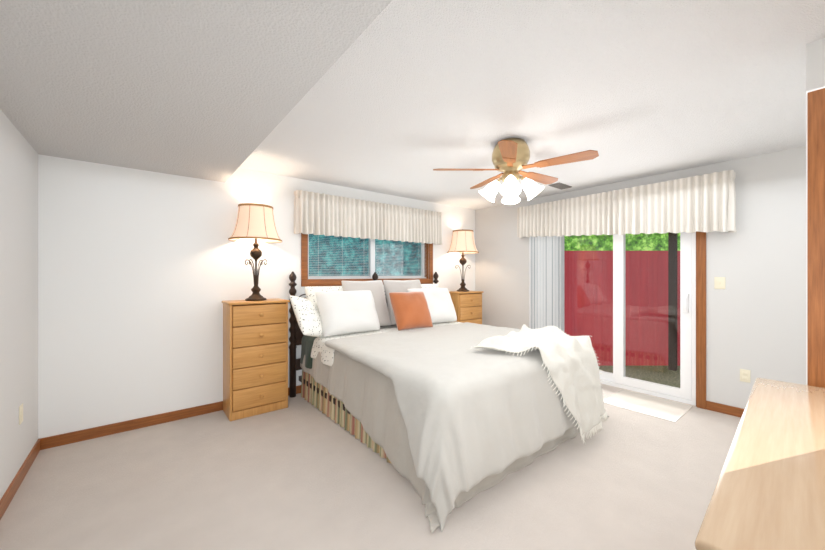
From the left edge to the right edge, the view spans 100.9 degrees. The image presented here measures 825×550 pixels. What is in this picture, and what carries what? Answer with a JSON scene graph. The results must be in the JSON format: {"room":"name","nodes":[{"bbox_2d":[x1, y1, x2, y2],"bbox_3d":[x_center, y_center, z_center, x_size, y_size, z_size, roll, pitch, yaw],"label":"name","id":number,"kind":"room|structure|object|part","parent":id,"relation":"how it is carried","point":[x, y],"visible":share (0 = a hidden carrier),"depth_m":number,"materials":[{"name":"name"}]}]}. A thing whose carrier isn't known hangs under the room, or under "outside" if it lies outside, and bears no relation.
{"room":"bedroom","nodes":[
{"label":"bedroom","id":0,"kind":"room"},
{"bbox_2d":[0,109,37,499],"bbox_3d":[-1.532,0.120,0.845,0.140,2.400,4.300,0,0,-39],"label":"wall","id":1,"kind":"structure","parent":0,"point":[18,270],"depth_m":2.13,"materials":[{"name":"white paint"}]},
{"bbox_2d":[0,439,39,519],"bbox_3d":[-1.516,1.278,0.947,0.012,0.085,4.160,0,0,-39],"label":"baseboard","id":2,"kind":"structure","parent":1,"relation":"attached to","point":[11,491],"depth_m":2.11,"materials":[{"name":"brown wood"}]},
{"bbox_2d":[19,404,22,424],"bbox_3d":[-2.511,0.892,2.186,0.009,0.115,0.070,0,0,-39],"label":"outlet","id":3,"kind":"object","parent":1,"relation":"attached to","point":[21,406],"depth_m":2.18,"materials":[{"name":"beige plastic"}]},
{"bbox_2d":[19,403,23,424],"bbox_3d":[-2.511,0.892,2.187,0.009,0.115,0.070,0,0,-39],"label":"outlet plate","id":4,"kind":"object","parent":3,"relation":"attached to","point":[21,406],"depth_m":2.18,"materials":[{"name":"beige plastic"}]},
{"bbox_2d":[40,385,300,449],"bbox_3d":[-0.886,1.278,4.109,4.950,0.085,0.012,0,0,-39],"label":"baseboard","id":5,"kind":"structure","parent":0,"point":[84,434],"depth_m":2.88,"materials":[{"name":"brown wood"}]},
{"bbox_2d":[0,0,391,181],"bbox_3d":[-1.033,-0.995,1.334,1.250,0.170,4.160,0,0,-39],"label":"ceiling","id":6,"kind":"structure","parent":0,"point":[215,90],"depth_m":1.52,"materials":[{"name":"grey paint"}]},
{"bbox_2d":[38,154,474,438],"bbox_3d":[-0.933,0.120,4.169,5.230,2.400,0.140,0,0,-39],"label":"wall","id":7,"kind":"structure","parent":0,"point":[143,275],"depth_m":2.97,"materials":[{"name":"white paint"}]},
{"bbox_2d":[301,233,432,286],"bbox_3d":[-0.511,-0.265,4.481,1.980,0.790,0.140,0,0,-39],"label":"window","id":8,"kind":"structure","parent":7,"relation":"in","point":[426,270],"depth_m":4.39,"materials":[{"name":"brown wood"}]},
{"bbox_2d":[0,383,740,549],"bbox_3d":[0.411,1.370,2.491,5.230,0.100,4.440,0,0,-39],"label":"floor","id":9,"kind":"structure","parent":0,"point":[299,473],"depth_m":2.07,"materials":[{"name":"beige carpet"}]},
{"bbox_2d":[222,298,289,420],"bbox_3d":[-1.529,0.785,3.337,0.544,1.070,0.374,0,0,-39],"label":"chest","id":10,"kind":"object","parent":9,"relation":"on","point":[255,357],"visible":1,"depth_m":3.20,"materials":[{"name":"brown wood"}]},
{"bbox_2d":[228,203,281,300],"bbox_3d":[-1.540,-0.229,3.350,0.481,0.955,0.481,0,0,-39],"label":"lamp","id":11,"kind":"object","parent":10,"relation":"on","point":[255,221],"visible":0.98,"depth_m":3.23,"materials":[{"name":"beige fabric"}]},
{"bbox_3d":[-1.540,-0.503,3.350,0.478,0.336,0.478,0,0,-39],"label":"lamp shade","id":12,"kind":"part","parent":11,"relation":"part of","materials":[{"name":"beige fabric"}]},
{"bbox_3d":[-1.540,-0.343,3.350,0.481,0.018,0.481,0,0,-39],"label":"shade trim","id":13,"kind":"part","parent":11,"relation":"part of","materials":[{"name":"brown fabric"}]},
{"bbox_3d":[-1.540,-0.664,3.350,0.317,0.020,0.317,0,0,-39],"label":"shade trim","id":14,"kind":"part","parent":11,"relation":"part of","materials":[{"name":"brown fabric"}]},
{"bbox_3d":[-1.527,0.376,3.334,0.474,0.184,0.300,0,0,-39],"label":"drawer","id":15,"kind":"part","parent":10,"relation":"part of","materials":[{"name":"brown wood"}]},
{"bbox_3d":[-1.527,0.567,3.334,0.474,0.184,0.300,0,0,-39],"label":"drawer","id":16,"kind":"part","parent":10,"relation":"part of","materials":[{"name":"brown wood"}]},
{"bbox_3d":[-1.527,0.759,3.334,0.474,0.184,0.300,0,0,-39],"label":"drawer","id":17,"kind":"part","parent":10,"relation":"part of","materials":[{"name":"brown wood"}]},
{"bbox_3d":[-1.527,0.951,3.334,0.474,0.184,0.300,0,0,-39],"label":"drawer","id":18,"kind":"part","parent":10,"relation":"part of","materials":[{"name":"brown wood"}]},
{"bbox_3d":[-1.527,1.142,3.334,0.474,0.184,0.300,0,0,-39],"label":"drawer","id":19,"kind":"part","parent":10,"relation":"part of","materials":[{"name":"brown wood"}]},
{"bbox_2d":[289,271,608,532],"bbox_3d":[0.252,0.644,3.341,2.332,1.387,2.592,0,0,-39],"label":"bed","id":20,"kind":"object","parent":9,"relation":"on","point":[428,398],"visible":1,"depth_m":2.51,"materials":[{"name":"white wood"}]},
{"bbox_3d":[-1.302,0.640,3.701,0.088,1.360,0.088,0,0,-39],"label":"post","id":21,"kind":"part","parent":20,"relation":"part of","materials":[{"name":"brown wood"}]},
{"bbox_2d":[300,330,355,368],"bbox_3d":[-0.917,0.785,3.656,0.526,0.312,0.321,0,0,-39],"label":"blanket","id":22,"kind":"object","parent":20,"relation":"on","point":[307,343],"depth_m":3.47,"materials":[{"name":"grey fabric"}]},
{"bbox_2d":[315,290,380,336],"bbox_3d":[-0.670,0.389,3.608,0.720,0.500,0.269,0,-24,-41],"label":"pillow","id":23,"kind":"object","parent":20,"relation":"on","point":[345,313],"depth_m":3.48,"materials":[{"name":"white fabric"}]},
{"bbox_2d":[341,280,391,330],"bbox_3d":[-0.523,0.330,3.920,0.600,0.600,0.178,0,-19,-42],"label":"pillow","id":24,"kind":"object","parent":20,"relation":"on","point":[384,313],"depth_m":3.95,"materials":[{"name":"grey fabric"}]},
{"bbox_2d":[383,279,427,324],"bbox_3d":[-0.083,0.330,4.299,0.600,0.600,0.179,0,-18,-36],"label":"pillow","id":25,"kind":"object","parent":20,"relation":"on","point":[389,286],"depth_m":4.20,"materials":[{"name":"grey"}]},
{"bbox_2d":[407,287,456,325],"bbox_3d":[0.258,0.389,4.352,0.720,0.500,0.260,0,-24,-37],"label":"pillow","id":26,"kind":"object","parent":20,"relation":"on","point":[439,301],"depth_m":4.29,"materials":[{"name":"white fabric"}]},
{"bbox_2d":[324,322,601,532],"bbox_3d":[0.427,0.970,3.038,2.126,0.760,1.771,0,0,-39],"label":"duvet","id":27,"kind":"object","parent":20,"relation":"on","point":[453,419],"depth_m":2.30,"materials":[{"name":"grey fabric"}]},
{"bbox_2d":[449,291,482,323],"bbox_3d":[0.781,0.785,5.187,0.544,1.070,0.374,0,0,-39],"label":"chest","id":28,"kind":"object","parent":9,"relation":"on","point":[468,306],"visible":0.27,"depth_m":5.03,"materials":[{"name":"brown wood"}]},
{"bbox_2d":[447,230,478,291],"bbox_3d":[0.770,-0.229,5.201,0.481,0.955,0.481,0,0,-39],"label":"lamp","id":29,"kind":"object","parent":28,"relation":"on","point":[462,242],"visible":0.98,"depth_m":5.07,"materials":[{"name":"beige fabric"}]},
{"bbox_3d":[0.770,-0.503,5.201,0.478,0.336,0.478,0,0,-39],"label":"lamp shade","id":30,"kind":"part","parent":29,"relation":"part of","materials":[{"name":"beige fabric"}]},
{"bbox_3d":[0.770,-0.664,5.201,0.317,0.020,0.317,0,0,-39],"label":"shade trim","id":31,"kind":"part","parent":29,"relation":"part of","materials":[{"name":"brown fabric"}]},
{"bbox_3d":[0.770,-0.343,5.201,0.481,0.018,0.481,0,0,-39],"label":"shade trim","id":32,"kind":"part","parent":29,"relation":"part of","materials":[{"name":"brown fabric"}]},
{"bbox_3d":[0.783,0.376,5.185,0.474,0.184,0.300,0,0,-39],"label":"drawer","id":33,"kind":"part","parent":28,"relation":"part of","materials":[{"name":"brown wood"}]},
{"bbox_3d":[0.783,0.567,5.185,0.474,0.184,0.300,0,0,-39],"label":"drawer","id":34,"kind":"part","parent":28,"relation":"part of","materials":[{"name":"brown wood"}]},
{"bbox_2d":[603,389,692,422],"bbox_3d":[2.380,1.318,3.479,0.600,0.004,0.640,0,0,-39],"label":"floor mat","id":35,"kind":"object","parent":9,"relation":"on","point":[667,410],"visible":0.86,"depth_m":3.43,"materials":[{"name":"beige fabric"}]},
{"bbox_2d":[695,378,824,549],"bbox_3d":[1.255,0.910,0.998,1.550,0.820,0.486,0,0,-42],"label":"dresser","id":36,"kind":"object","parent":9,"relation":"on","point":[768,492],"visible":1,"depth_m":0.84,"materials":[{"name":"brown wood"}]},
{"bbox_2d":[239,0,824,209],"bbox_3d":[0.411,-1.130,2.491,5.230,0.100,4.440,0,0,-39],"label":"ceiling","id":37,"kind":"structure","parent":0,"point":[402,98],"depth_m":2.04,"materials":[{"name":"white paint"}]},
{"bbox_2d":[433,138,598,204],"bbox_3d":[0.842,-0.841,2.809,1.185,0.477,1.227,0,0,-39],"label":"ceiling fan","id":38,"kind":"object","parent":37,"relation":"hanging from","point":[510,158],"visible":1,"depth_m":2.69,"materials":[{"name":"gold metal"}]},
{"bbox_3d":[0.436,-0.861,2.788,0.535,0.010,0.128,0,12,0],"label":"blade","id":39,"kind":"part","parent":38,"relation":"part of","materials":[{"name":"brown wood"}]},
{"bbox_3d":[0.690,-0.861,3.137,0.128,0.010,0.535,-13,4,-18],"label":"blade","id":40,"kind":"part","parent":38,"relation":"part of","materials":[{"name":"brown wood"}]},
{"bbox_3d":[0.626,-0.694,2.833,0.154,0.183,0.166,0,0,-39],"label":"glass","id":41,"kind":"part","parent":38,"relation":"part of","materials":[{"name":"white glass"}]},
{"bbox_3d":[0.725,-0.783,2.810,0.052,0.047,0.063,0,0,-39],"label":"arm","id":42,"kind":"part","parent":38,"relation":"part of"},
{"bbox_3d":[0.690,-0.861,2.438,0.128,0.010,0.535,13,4,18],"label":"blade","id":43,"kind":"part","parent":38,"relation":"part of","materials":[{"name":"brown wood"}]},
{"bbox_3d":[0.758,-0.694,2.610,0.166,0.183,0.154,0,0,-39],"label":"glass","id":44,"kind":"part","parent":38,"relation":"part of","materials":[{"name":"white glass"}]},
{"bbox_3d":[0.849,-0.694,2.965,0.166,0.183,0.154,0,0,-39],"label":"glass","id":45,"kind":"part","parent":38,"relation":"part of","materials":[{"name":"white glass"}]},
{"bbox_3d":[0.883,-0.783,2.765,0.052,0.047,0.063,0,0,-39],"label":"arm","id":46,"kind":"part","parent":38,"relation":"part of"},
{"bbox_3d":[0.981,-0.694,2.742,0.154,0.183,0.166,0,0,-39],"label":"glass","id":47,"kind":"part","parent":38,"relation":"part of","materials":[{"name":"white glass"}]},
{"bbox_3d":[1.101,-0.861,3.003,0.535,0.010,0.128,0,-12,-36],"label":"blade","id":48,"kind":"part","parent":38,"relation":"part of","materials":[{"name":"brown wood"}]},
{"bbox_3d":[1.101,-0.861,2.571,0.535,0.010,0.128,0,-12,36],"label":"blade","id":49,"kind":"part","parent":38,"relation":"part of","materials":[{"name":"brown wood"}]},
{"bbox_2d":[548,182,571,189],"bbox_3d":[1.790,-1.073,4.121,0.300,0.014,0.140,0,0,-39],"label":"ceiling vent","id":50,"kind":"object","parent":37,"relation":"in","point":[559,185],"visible":1,"depth_m":4.10,"materials":[{"name":"silver metal"}]},
{"bbox_2d":[475,146,805,408],"bbox_3d":[2.441,0.120,4.027,0.140,2.400,4.300,0,0,-39],"label":"wall","id":51,"kind":"structure","parent":0,"point":[756,316],"depth_m":3.15,"materials":[{"name":"white paint"}]},
{"bbox_2d":[529,231,705,408],"bbox_3d":[2.299,0.270,4.093,0.238,2.100,1.900,0,0,-39],"label":"sliding door","id":52,"kind":"structure","parent":51,"relation":"in","point":[546,281],"depth_m":3.93,"materials":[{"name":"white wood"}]},
{"bbox_3d":[2.631,0.307,3.761,0.004,1.755,0.535,0,0,-39],"label":"glass","id":53,"kind":"part","parent":52,"relation":"part of","materials":[{"name":"clear glass"}]},
{"bbox_3d":[2.797,0.290,3.486,0.050,0.200,0.040,0,0,-39],"label":"handle","id":54,"kind":"part","parent":52,"relation":"part of","materials":[{"name":"white plastic"}]},
{"bbox_2d":[714,277,724,288],"bbox_3d":[2.949,0.077,3.269,0.014,0.115,0.080,0,0,-39],"label":"light switch","id":55,"kind":"object","parent":51,"relation":"attached to","point":[719,282],"depth_m":3.27,"materials":[{"name":"beige plastic"}]},
{"bbox_2d":[714,277,725,289],"bbox_3d":[2.950,0.077,3.269,0.014,0.115,0.080,0,0,-39],"label":"switch plate","id":56,"kind":"object","parent":55,"relation":"attached to","point":[719,282],"depth_m":3.27,"materials":[{"name":"beige plastic"}]},
{"bbox_2d":[740,369,749,382],"bbox_3d":[3.061,0.927,3.135,0.009,0.115,0.070,0,0,-39],"label":"outlet","id":57,"kind":"object","parent":51,"relation":"attached to","point":[744,374],"depth_m":3.13,"materials":[{"name":"beige plastic"}]},
{"bbox_2d":[739,368,749,382],"bbox_3d":[3.061,0.927,3.134,0.009,0.115,0.070,0,0,-39],"label":"outlet plate","id":58,"kind":"object","parent":57,"relation":"attached to","point":[744,374],"depth_m":3.13,"materials":[{"name":"beige plastic"}]},
{"bbox_2d":[706,400,743,417],"bbox_3d":[2.338,1.278,4.035,0.012,0.085,4.160,0,0,-39],"label":"baseboard","id":59,"kind":"structure","parent":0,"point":[725,409],"depth_m":3.24,"materials":[{"name":"brown wood"}]},
{"bbox_2d":[806,38,824,384],"bbox_3d":[2.040,0.120,1.441,0.120,2.400,0.485,0,0,-39],"label":"wall","id":60,"kind":"structure","parent":0,"point":[815,65],"depth_m":1.58,"materials":[{"name":"white paint"}]},
{"bbox_2d":[807,88,824,387],"bbox_3d":[1.981,0.237,1.404,0.018,2.165,0.460,0,0,-39],"label":"trim","id":61,"kind":"structure","parent":60,"relation":"attached to","point":[815,238],"depth_m":1.56,"materials":[{"name":"brown wood"}]},
{"label":"outside","id":62,"kind":"structure","parent":0,"visible":0},
{"bbox_2d":[599,365,679,387],"bbox_3d":[5.098,1.440,6.348,6.910,0.040,10.000,0,0,-39],"label":"ground","id":63,"kind":"structure","parent":62,"point":[669,377],"depth_m":4.91,"materials":[{"name":"gravel"}]},
{"bbox_2d":[309,234,420,275],"bbox_3d":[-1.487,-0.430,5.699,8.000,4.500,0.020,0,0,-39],"label":"foliage window","id":64,"kind":"structure","parent":63,"relation":"on","point":[393,253],"depth_m":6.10,"materials":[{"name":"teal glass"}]},
{"bbox_2d":[564,251,679,365],"bbox_3d":[3.556,0.520,5.350,4.028,1.800,0.020,0,0,0],"label":"fence","id":65,"kind":"object","parent":63,"relation":"on","point":[599,340],"depth_m":5.34,"materials":[{"name":"red wood"}]},
{"bbox_2d":[668,232,676,370],"bbox_3d":[3.900,0.070,5.100,0.090,2.700,0.090,0,0,-39],"label":"post","id":66,"kind":"object","parent":63,"relation":"on","point":[673,317],"depth_m":5.07,"materials":[{"name":"brown"}]},
{"bbox_3d":[2.269,-0.895,4.044,0.107,0.010,2.252,0,0,-39],"label":"rod","id":67,"kind":"object","parent":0,"visible":0},
{"bbox_2d":[517,170,736,237],"bbox_3d":[2.244,-0.677,4.016,0.181,0.566,2.302,0,0,-39],"label":"valance","id":68,"kind":"object","parent":67,"relation":"hanging from","point":[704,203],"visible":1,"depth_m":3.64,"materials":[{"name":"white fabric"}]},
{"bbox_3d":[-0.439,-0.865,4.432,2.162,0.010,0.067,0,0,-39],"label":"rod","id":69,"kind":"object","parent":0,"visible":0},
{"bbox_2d":[294,190,442,244],"bbox_3d":[-0.427,-0.690,4.404,2.207,0.481,0.127,0,0,-39],"label":"window valance","id":70,"kind":"object","parent":69,"relation":"hanging from","point":[323,214],"visible":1,"depth_m":4.22,"materials":[{"name":"white fabric"}]},
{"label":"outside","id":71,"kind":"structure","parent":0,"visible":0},
{"bbox_2d":[564,233,679,250],"bbox_3d":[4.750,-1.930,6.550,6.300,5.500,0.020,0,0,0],"label":"foliage","id":72,"kind":"object","parent":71,"point":[629,246],"depth_m":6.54,"materials":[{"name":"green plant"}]}
]}

